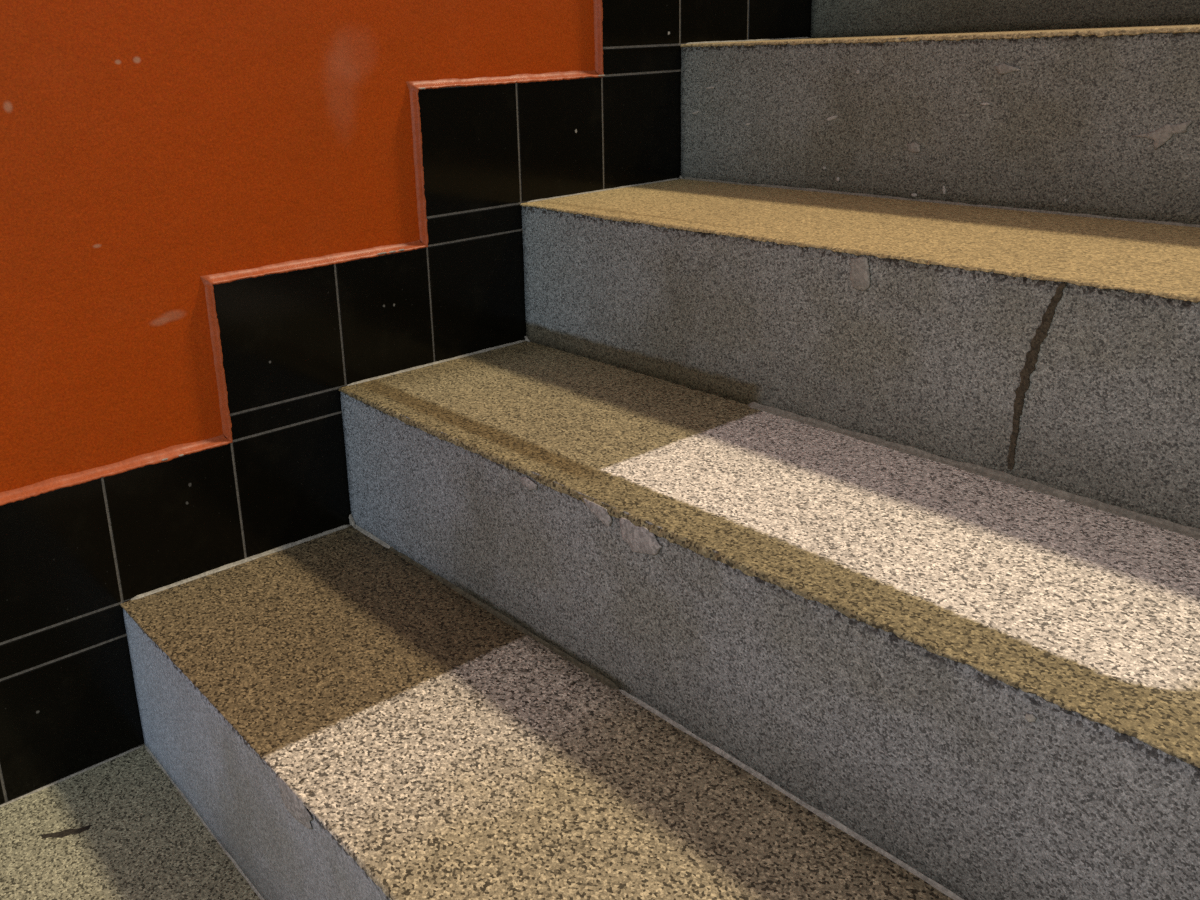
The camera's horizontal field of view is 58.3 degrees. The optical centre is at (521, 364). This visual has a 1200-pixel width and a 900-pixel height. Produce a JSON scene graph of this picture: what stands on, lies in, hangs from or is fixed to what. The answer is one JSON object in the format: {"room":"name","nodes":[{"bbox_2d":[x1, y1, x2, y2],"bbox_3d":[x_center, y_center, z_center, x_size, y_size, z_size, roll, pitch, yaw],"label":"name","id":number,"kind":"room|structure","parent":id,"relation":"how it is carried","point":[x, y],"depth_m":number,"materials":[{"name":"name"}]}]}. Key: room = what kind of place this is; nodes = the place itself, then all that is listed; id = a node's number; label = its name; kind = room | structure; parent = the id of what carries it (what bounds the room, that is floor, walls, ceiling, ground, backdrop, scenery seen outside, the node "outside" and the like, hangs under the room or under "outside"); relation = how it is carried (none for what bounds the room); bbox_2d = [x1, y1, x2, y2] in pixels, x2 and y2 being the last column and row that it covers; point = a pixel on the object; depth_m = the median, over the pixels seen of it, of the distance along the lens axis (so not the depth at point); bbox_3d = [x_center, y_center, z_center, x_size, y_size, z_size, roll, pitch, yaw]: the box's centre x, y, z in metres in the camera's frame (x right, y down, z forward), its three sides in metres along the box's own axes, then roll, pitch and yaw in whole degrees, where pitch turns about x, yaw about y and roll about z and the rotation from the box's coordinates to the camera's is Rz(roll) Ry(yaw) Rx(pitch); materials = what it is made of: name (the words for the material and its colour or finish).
{"room":"stairwell","nodes":[
{"label":"stairwell","id":0,"kind":"room"},
{"bbox_2d":[0,744,259,899],"bbox_3d":[0.196,0.713,0.511,3.200,0.121,2.350,-15,21,-36],"label":"floor","id":1,"kind":"structure","parent":0,"point":[119,828],"depth_m":1.11,"materials":[{"name":"stone"}]},
{"bbox_2d":[120,525,952,899],"bbox_3d":[0.837,0.420,0.864,1.542,0.188,2.199,-15,21,-36],"label":"stair step","id":2,"kind":"structure","parent":1,"relation":"on","point":[342,721],"depth_m":0.95,"materials":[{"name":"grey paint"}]},
{"bbox_2d":[339,341,1199,899],"bbox_3d":[0.945,0.210,0.898,1.244,0.187,2.199,-15,21,-36],"label":"stair step","id":3,"kind":"structure","parent":2,"relation":"on","point":[991,687],"depth_m":0.86,"materials":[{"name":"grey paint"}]},
{"bbox_2d":[520,179,1199,539],"bbox_3d":[1.054,-0.004,0.932,0.946,0.194,2.199,-15,21,-36],"label":"stair step","id":4,"kind":"structure","parent":3,"relation":"on","point":[1055,355],"depth_m":1.06,"materials":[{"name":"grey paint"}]},
{"bbox_2d":[679,24,1199,227],"bbox_3d":[1.170,-0.225,0.970,0.628,0.198,2.199,-15,21,-36],"label":"stair step","id":5,"kind":"structure","parent":4,"relation":"on","point":[1104,123],"depth_m":1.27,"materials":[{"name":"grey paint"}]},
{"bbox_2d":[811,0,1199,37],"bbox_3d":[1.284,-0.445,1.006,0.316,0.193,2.199,-15,21,-36],"label":"stair step","id":6,"kind":"structure","parent":5,"relation":"on","point":[829,18],"depth_m":1.54,"materials":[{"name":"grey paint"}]},
{"bbox_2d":[0,0,594,601],"bbox_3d":[-0.235,-0.845,1.206,4.000,2.700,0.140,-15,21,-36],"label":"wall","id":7,"kind":"structure","parent":0,"point":[149,149],"depth_m":1.18,"materials":[{"name":"orange paint"}]},
{"bbox_2d":[0,0,811,806],"bbox_3d":[-0.537,-0.072,1.057,2.930,1.130,0.016,-15,21,-36],"label":"baseboard","id":8,"kind":"structure","parent":7,"relation":"attached to","point":[287,336],"depth_m":1.31,"materials":[{"name":"black tile"}]}
]}

